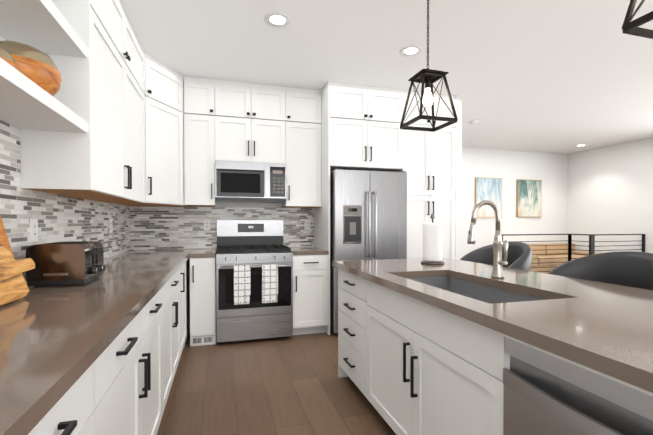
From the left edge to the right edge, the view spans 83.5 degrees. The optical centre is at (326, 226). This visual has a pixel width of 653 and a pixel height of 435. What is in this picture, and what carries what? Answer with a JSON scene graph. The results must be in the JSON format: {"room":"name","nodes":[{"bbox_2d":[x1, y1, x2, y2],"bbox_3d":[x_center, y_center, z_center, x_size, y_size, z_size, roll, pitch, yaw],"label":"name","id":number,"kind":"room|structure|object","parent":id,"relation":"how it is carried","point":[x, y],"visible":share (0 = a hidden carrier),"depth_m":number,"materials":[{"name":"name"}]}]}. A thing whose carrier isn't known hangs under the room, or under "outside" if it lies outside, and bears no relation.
{"room":"kitchen","nodes":[
{"label":"kitchen","id":0,"kind":"room"},
{"bbox_2d":[12,0,123,199],"bbox_3d":[-1.481,-0.679,2.230,0.308,0.959,0.770,0,1,-16],"label":"upper cabinet","id":1,"kind":"object","parent":0,"relation":"attached to","point":[72,139],"depth_m":1.86,"materials":[{"name":"white wood"}]},
{"bbox_2d":[0,46,17,69],"bbox_3d":[-1.193,-0.605,1.284,0.170,0.147,0.170,0,1,-16],"label":"bowl","id":2,"kind":"object","parent":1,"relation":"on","point":[6,56],"visible":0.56,"depth_m":1.28,"materials":[{"name":"brown wood"}]},
{"bbox_2d":[0,40,61,95],"bbox_3d":[-1.263,-0.640,1.508,0.276,0.212,0.276,0,1,-16],"label":"bowl","id":3,"kind":"object","parent":1,"relation":"on","point":[37,67],"visible":0.69,"depth_m":1.45,"materials":[{"name":"brown wood"}]},
{"bbox_2d":[92,0,123,51],"bbox_3d":[-1.481,-1.356,2.221,0.308,0.382,0.770,0,1,-16],"label":"upper cabinet","id":4,"kind":"object","parent":0,"relation":"attached to","point":[112,11],"depth_m":2.35,"materials":[{"name":"white wood"}]},
{"bbox_2d":[94,56,151,203],"bbox_3d":[-1.652,-0.688,2.886,0.342,0.959,0.824,0,1,-16],"label":"upper cabinet","id":5,"kind":"object","parent":0,"relation":"attached to","point":[137,190],"depth_m":2.93,"materials":[{"name":"white wood"}]},
{"bbox_2d":[124,11,147,83],"bbox_3d":[-1.652,-1.365,2.877,0.342,0.382,0.824,0,1,-16],"label":"upper cabinet","id":6,"kind":"object","parent":0,"relation":"attached to","point":[132,47],"depth_m":2.91,"materials":[{"name":"white wood"}]},
{"bbox_2d":[189,202,280,261],"bbox_3d":[-0.319,-0.209,4.584,3.840,2.740,0.120,0,1,-16],"label":"wall","id":7,"kind":"structure","parent":0,"point":[222,204],"depth_m":4.34,"materials":[{"name":"white paint"}]},
{"bbox_2d":[120,55,186,206],"bbox_3d":[-1.742,-0.895,3.636,0.584,1.342,0.899,0,1,-16],"label":"upper cabinet","id":8,"kind":"object","parent":7,"relation":"attached to","point":[165,85],"depth_m":3.54,"materials":[{"name":"white wood"}]},
{"bbox_2d":[184,112,215,206],"bbox_3d":[-1.383,-0.707,4.017,0.307,0.949,0.367,0,1,-16],"label":"upper cabinet","id":9,"kind":"object","parent":7,"relation":"attached to","point":[199,127],"depth_m":3.85,"materials":[{"name":"white wood"}]},
{"bbox_2d":[184,76,223,115],"bbox_3d":[-1.354,-1.380,4.016,0.367,0.382,0.367,0,1,-16],"label":"upper cabinet","id":10,"kind":"object","parent":7,"relation":"attached to","point":[200,94],"depth_m":3.85,"materials":[{"name":"white wood"}]},
{"bbox_2d":[131,206,313,249],"bbox_3d":[-1.148,0.008,4.282,2.062,0.485,0.008,0,1,-16],"label":"tile backsplash","id":11,"kind":"structure","parent":7,"relation":"attached to","point":[160,228],"depth_m":4.18,"materials":[{"name":"tile"}]},
{"bbox_2d":[204,220,209,229],"bbox_3d":[-1.375,-0.024,4.209,0.074,0.120,0.007,0,1,-16],"label":"electrical outlet plate","id":12,"kind":"object","parent":11,"relation":"attached to","point":[206,222],"depth_m":4.21,"materials":[{"name":"white plastic"}]},
{"bbox_2d":[304,220,309,229],"bbox_3d":[-0.236,-0.028,4.536,0.074,0.120,0.007,0,1,-16],"label":"electrical outlet plate","id":13,"kind":"object","parent":11,"relation":"attached to","point":[306,222],"depth_m":4.53,"materials":[{"name":"white plastic"}]},
{"bbox_2d":[216,116,287,163],"bbox_3d":[-0.871,-0.947,4.161,0.760,0.473,0.367,0,1,-16],"label":"upper cabinet","id":14,"kind":"object","parent":7,"relation":"attached to","point":[264,141],"depth_m":3.98,"materials":[{"name":"white wood"}]},
{"bbox_2d":[215,160,285,202],"bbox_3d":[-0.861,-0.495,4.130,0.754,0.420,0.443,0,1,-16],"label":"microwave","id":15,"kind":"object","parent":14,"relation":"attached to","point":[246,182],"visible":1,"depth_m":3.95,"materials":[{"name":"silver metal"}]},
{"bbox_2d":[220,80,291,119],"bbox_3d":[-0.871,-1.382,4.155,0.880,0.382,0.367,0,1,-16],"label":"upper cabinet","id":16,"kind":"object","parent":7,"relation":"attached to","point":[249,101],"depth_m":4.00,"materials":[{"name":"white wood"}]},
{"bbox_2d":[281,120,323,207],"bbox_3d":[-0.306,-0.712,4.326,0.415,0.949,0.367,0,1,-16],"label":"upper cabinet","id":17,"kind":"object","parent":7,"relation":"attached to","point":[311,139],"depth_m":4.16,"materials":[{"name":"white wood"}]},
{"bbox_2d":[292,87,323,123],"bbox_3d":[-0.335,-1.384,4.309,0.475,0.382,0.367,0,1,-16],"label":"upper cabinet","id":18,"kind":"object","parent":7,"relation":"attached to","point":[307,104],"depth_m":4.16,"materials":[{"name":"white wood"}]},
{"bbox_2d":[324,116,403,175],"bbox_3d":[0.370,-0.928,4.372,0.870,0.518,0.647,0,1,-16],"label":"upper cabinet","id":19,"kind":"object","parent":7,"relation":"attached to","point":[350,142],"depth_m":4.05,"materials":[{"name":"white wood"}]},
{"bbox_2d":[324,81,403,119],"bbox_3d":[0.398,-1.385,4.374,0.930,0.382,0.647,0,1,-16],"label":"upper cabinet","id":20,"kind":"object","parent":7,"relation":"attached to","point":[340,99],"depth_m":4.05,"materials":[{"name":"white wood"}]},
{"bbox_2d":[157,329,396,434],"bbox_3d":[2.637,1.238,2.570,8.800,0.100,9.700,0,1,-16],"label":"floor","id":21,"kind":"structure","parent":0,"point":[293,385],"depth_m":2.61,"materials":[{"name":"brown wood"}]},
{"bbox_2d":[32,352,107,434],"bbox_3d":[-0.846,0.776,0.616,0.628,0.876,0.720,0,1,-16],"label":"base cabinet","id":22,"kind":"object","parent":21,"relation":"on","point":[84,411],"depth_m":0.92,"materials":[{"name":"white wood"}]},
{"bbox_2d":[108,284,167,434],"bbox_3d":[-1.089,0.765,1.462,0.628,0.876,1.280,0,1,-16],"label":"base cabinet","id":23,"kind":"object","parent":21,"relation":"on","point":[138,357],"depth_m":1.53,"materials":[{"name":"white wood"}]},
{"bbox_2d":[0,249,193,434],"bbox_3d":[-1.115,0.305,1.610,0.646,0.040,5.152,0,1,-16],"label":"countertop","id":24,"kind":"structure","parent":23,"relation":"on","point":[50,336],"depth_m":1.07,"materials":[{"name":"stone"}]},
{"bbox_2d":[0,215,13,256],"bbox_3d":[-1.290,0.091,1.292,0.130,0.396,0.560,0,1,-16],"label":"cutting board","id":25,"kind":"object","parent":24,"relation":"on","point":[4,241],"visible":0.08,"depth_m":1.54,"materials":[{"name":"brown wood"}]},
{"bbox_2d":[0,244,34,305],"bbox_3d":[-1.222,0.174,1.318,0.112,0.228,0.640,0,1,-16],"label":"cutting board","id":26,"kind":"object","parent":24,"relation":"on","point":[13,286],"visible":1,"depth_m":1.44,"materials":[{"name":"brown wood"}]},
{"bbox_2d":[26,241,104,286],"bbox_3d":[-1.306,0.180,1.876,0.274,0.201,0.291,0,1,-16],"label":"toaster","id":27,"kind":"object","parent":24,"relation":"on","point":[70,263],"visible":1,"depth_m":1.74,"materials":[{"name":"brown metal"}]},
{"bbox_2d":[168,268,183,395],"bbox_3d":[-1.381,0.751,2.481,0.628,0.876,1.080,0,1,-16],"label":"base cabinet","id":28,"kind":"object","parent":21,"relation":"on","point":[176,285],"depth_m":2.67,"materials":[{"name":"white wood"}]},
{"bbox_2d":[184,260,187,346],"bbox_3d":[-1.584,0.742,3.187,0.628,0.876,0.631,0,1,-16],"label":"base cabinet","id":29,"kind":"object","parent":21,"relation":"on","point":[185,261],"depth_m":3.52,"materials":[{"name":"white wood"}]},
{"bbox_2d":[188,256,189,333],"bbox_3d":[-1.750,0.735,3.763,0.628,0.876,0.688,0,1,-16],"label":"base cabinet","id":30,"kind":"object","parent":21,"relation":"on","point":[188,256],"depth_m":4.04,"materials":[{"name":"white wood"}]},
{"bbox_2d":[189,256,215,345],"bbox_3d":[-1.306,0.733,3.908,0.241,0.876,0.639,0,1,-16],"label":"base cabinet","id":31,"kind":"object","parent":21,"relation":"on","point":[202,268],"depth_m":3.61,"materials":[{"name":"white wood"}]},
{"bbox_2d":[189,249,215,255],"bbox_3d":[-1.306,0.275,3.900,0.244,0.040,0.646,0,1,-16],"label":"countertop","id":32,"kind":"structure","parent":31,"relation":"on","point":[196,252],"depth_m":3.70,"materials":[{"name":"stone"}]},
{"bbox_2d":[216,220,292,343],"bbox_3d":[-0.798,0.546,3.979,0.762,1.243,0.768,0,1,-16],"label":"range","id":33,"kind":"object","parent":21,"relation":"on","point":[254,279],"visible":1,"depth_m":3.69,"materials":[{"name":"silver metal"}]},
{"bbox_2d":[293,252,329,334],"bbox_3d":[-0.255,0.729,4.210,0.391,0.876,0.639,0,1,-16],"label":"base cabinet","id":34,"kind":"object","parent":21,"relation":"on","point":[311,270],"depth_m":3.91,"materials":[{"name":"white wood"}]},
{"bbox_2d":[291,248,327,251],"bbox_3d":[-0.254,0.271,4.202,0.392,0.040,0.646,0,1,-16],"label":"countertop","id":35,"kind":"structure","parent":34,"relation":"on","point":[292,249],"depth_m":3.99,"materials":[{"name":"stone"}]},
{"bbox_2d":[330,168,406,334],"bbox_3d":[0.399,0.271,4.283,0.834,1.785,0.848,0,1,-16],"label":"fridge","id":36,"kind":"object","parent":21,"relation":"on","point":[368,215],"visible":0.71,"depth_m":3.93,"materials":[{"name":"silver metal"}]},
{"bbox_2d":[404,90,457,258],"bbox_3d":[1.133,-0.209,4.600,0.719,2.740,0.648,0,1,-16],"label":"tall cabinet","id":37,"kind":"object","parent":21,"relation":"on","point":[430,158],"depth_m":4.28,"materials":[{"name":"white wood"}]},
{"bbox_2d":[333,266,652,434],"bbox_3d":[0.780,0.760,1.801,0.791,0.876,2.460,0,1,-16],"label":"kitchen island","id":38,"kind":"object","parent":21,"relation":"on","point":[421,348],"depth_m":1.68,"materials":[{"name":"white wood"}]},
{"bbox_2d":[332,259,652,385],"bbox_3d":[0.661,0.303,1.759,0.560,0.040,2.514,0,1,-16],"label":"island countertop","id":39,"kind":"structure","parent":38,"relation":"on","point":[609,335],"depth_m":1.16,"materials":[{"name":"stone"}]},
{"bbox_2d":[400,274,547,301],"bbox_3d":[0.698,0.427,1.868,0.450,0.236,0.920,0,1,-16],"label":"sink","id":40,"kind":"object","parent":39,"relation":"in","point":[486,291],"depth_m":2.10,"materials":[{"name":"grey metal"}]},
{"bbox_2d":[467,200,507,277],"bbox_3d":[0.874,0.067,1.974,0.226,0.426,0.110,0,1,-16],"label":"faucet","id":41,"kind":"object","parent":39,"relation":"on","point":[498,262],"visible":1,"depth_m":1.99,"materials":[{"name":"silver metal"}]},
{"bbox_2d":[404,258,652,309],"bbox_3d":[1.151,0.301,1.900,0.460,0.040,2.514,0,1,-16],"label":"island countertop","id":42,"kind":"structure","parent":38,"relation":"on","point":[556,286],"depth_m":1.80,"materials":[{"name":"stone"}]},
{"bbox_2d":[421,214,443,264],"bbox_3d":[0.790,0.085,2.721,0.170,0.370,0.170,0,1,-16],"label":"paper towel holder","id":43,"kind":"object","parent":42,"relation":"on","point":[432,242],"visible":1,"depth_m":2.66,"materials":[{"name":"white paper"}]},
{"bbox_2d":[503,334,652,434],"bbox_3d":[0.929,0.767,0.976,0.640,0.854,0.596,0,1,-16],"label":"dishwasher","id":44,"kind":"object","parent":38,"relation":"in","point":[547,393],"visible":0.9,"depth_m":0.97,"materials":[{"name":"silver metal"}]},
{"bbox_2d":[460,242,532,270],"bbox_3d":[1.400,0.655,3.133,0.613,1.049,0.670,0,1,-16],"label":"bar stool","id":45,"kind":"object","parent":21,"relation":"on","point":[519,256],"visible":0.1,"depth_m":3.21,"materials":[{"name":"grey leather"}]},
{"bbox_2d":[528,243,598,273],"bbox_3d":[4.560,0.743,7.460,1.900,0.760,0.890,0,1,-16],"label":"wood plank wall","id":46,"kind":"structure","parent":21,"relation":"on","point":[550,253],"depth_m":7.45,"materials":[{"name":"beige wood"}]},
{"bbox_2d":[501,234,644,271],"bbox_3d":[4.413,0.630,6.506,2.830,1.009,0.445,0,1,-16],"label":"stair railing","id":47,"kind":"object","parent":21,"relation":"on","point":[591,246],"visible":0.44,"depth_m":6.54,"materials":[{"name":"black metal"}]},
{"bbox_2d":[548,251,652,289],"bbox_3d":[1.545,0.669,2.051,0.613,1.049,0.670,0,1,-16],"label":"bar stool","id":48,"kind":"object","parent":21,"relation":"on","point":[634,269],"visible":0.06,"depth_m":2.20,"materials":[{"name":"grey leather"}]},
{"bbox_2d":[120,0,652,153],"bbox_3d":[2.637,-1.602,2.533,8.800,0.100,9.700,0,1,-16],"label":"ceiling","id":49,"kind":"structure","parent":0,"point":[557,76],"depth_m":3.29,"materials":[{"name":"white paint"}]},
{"bbox_2d":[264,12,290,26],"bbox_3d":[-0.367,-1.551,2.742,0.196,0.006,0.196,0,1,-16],"label":"recessed light","id":50,"kind":"object","parent":49,"relation":"in","point":[275,19],"visible":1,"depth_m":2.73,"materials":[{"name":"white plastic"}]},
{"bbox_2d":[400,46,421,55],"bbox_3d":[0.749,-1.558,3.240,0.196,0.006,0.196,0,1,-16],"label":"recessed light","id":51,"kind":"object","parent":49,"relation":"in","point":[410,50],"visible":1,"depth_m":3.23,"materials":[{"name":"white plastic"}]},
{"bbox_2d":[400,0,457,131],"bbox_3d":[0.662,-1.107,2.388,0.268,0.886,0.268,0,1,-16],"label":"pendant lantern","id":52,"kind":"object","parent":49,"relation":"hanging from","point":[428,77],"visible":1,"depth_m":2.37,"materials":[{"name":"brown metal"}]},
{"bbox_2d":[469,120,478,123],"bbox_3d":[2.207,-1.573,5.479,0.136,0.035,0.136,0,1,-16],"label":"smoke detector","id":53,"kind":"object","parent":49,"relation":"attached to","point":[473,121],"visible":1,"depth_m":5.44,"materials":[{"name":"white plastic"}]},
{"bbox_2d":[621,0,652,38],"bbox_3d":[1.150,-1.090,1.124,0.268,0.886,0.268,0,1,-16],"label":"pendant lantern","id":54,"kind":"object","parent":49,"relation":"hanging from","point":[629,27],"visible":1,"depth_m":1.21,"materials":[{"name":"brown metal"}]},
{"bbox_2d":[457,100,461,259],"bbox_3d":[1.274,-0.224,5.723,0.150,2.740,2.450,0,1,-16],"label":"wall","id":55,"kind":"structure","parent":0,"point":[459,154],"depth_m":4.55,"materials":[{"name":"white paint"}]},
{"bbox_2d":[461,147,567,257],"bbox_3d":[3.250,-0.249,7.643,4.710,2.740,0.150,0,1,-16],"label":"wall","id":56,"kind":"structure","parent":0,"point":[511,167],"depth_m":7.78,"materials":[{"name":"white paint"}]},
{"bbox_2d":[475,177,501,217],"bbox_3d":[3.358,-0.608,7.571,0.640,0.820,0.037,0,1,-16],"label":"picture","id":57,"kind":"object","parent":56,"relation":"attached to","point":[489,189],"visible":0.86,"depth_m":7.55,"materials":[{"name":"multicoloured paper"}]},
{"bbox_2d":[516,179,541,216],"bbox_3d":[4.353,-0.612,7.857,0.630,0.800,0.037,0,1,-16],"label":"picture","id":58,"kind":"object","parent":56,"relation":"attached to","point":[528,198],"visible":0.96,"depth_m":7.83,"materials":[{"name":"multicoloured paper"}]},
{"bbox_2d":[567,138,652,252],"bbox_3d":[6.774,-0.196,3.636,0.150,2.740,9.500,0,1,-16],"label":"wall","id":59,"kind":"structure","parent":0,"point":[610,189],"depth_m":7.23,"materials":[{"name":"white paint"}]},
{"bbox_3d":[-1.471,-0.167,1.371,0.150,2.740,9.700,0,1,-16],"label":"wall","id":60,"kind":"structure","parent":0,"visible":0},
{"bbox_2d":[0,120,130,282],"bbox_3d":[-1.431,-0.096,1.519,0.008,0.765,5.160,0,1,-16],"label":"tile backsplash","id":61,"kind":"structure","parent":60,"relation":"attached to","point":[61,218],"depth_m":2.08,"materials":[{"name":"tile"}]},
{"bbox_2d":[30,219,37,241],"bbox_3d":[-1.541,0.016,1.927,0.007,0.120,0.074,0,1,-16],"label":"electrical outlet plate","id":62,"kind":"object","parent":61,"relation":"attached to","point":[33,230],"depth_m":1.92,"materials":[{"name":"white plastic"}]},
{"bbox_2d":[110,219,112,232],"bbox_3d":[-1.927,-0.012,3.272,0.007,0.120,0.074,0,1,-16],"label":"electrical outlet plate","id":63,"kind":"object","parent":61,"relation":"attached to","point":[111,220],"depth_m":3.27,"materials":[{"name":"white plastic"}]}
]}

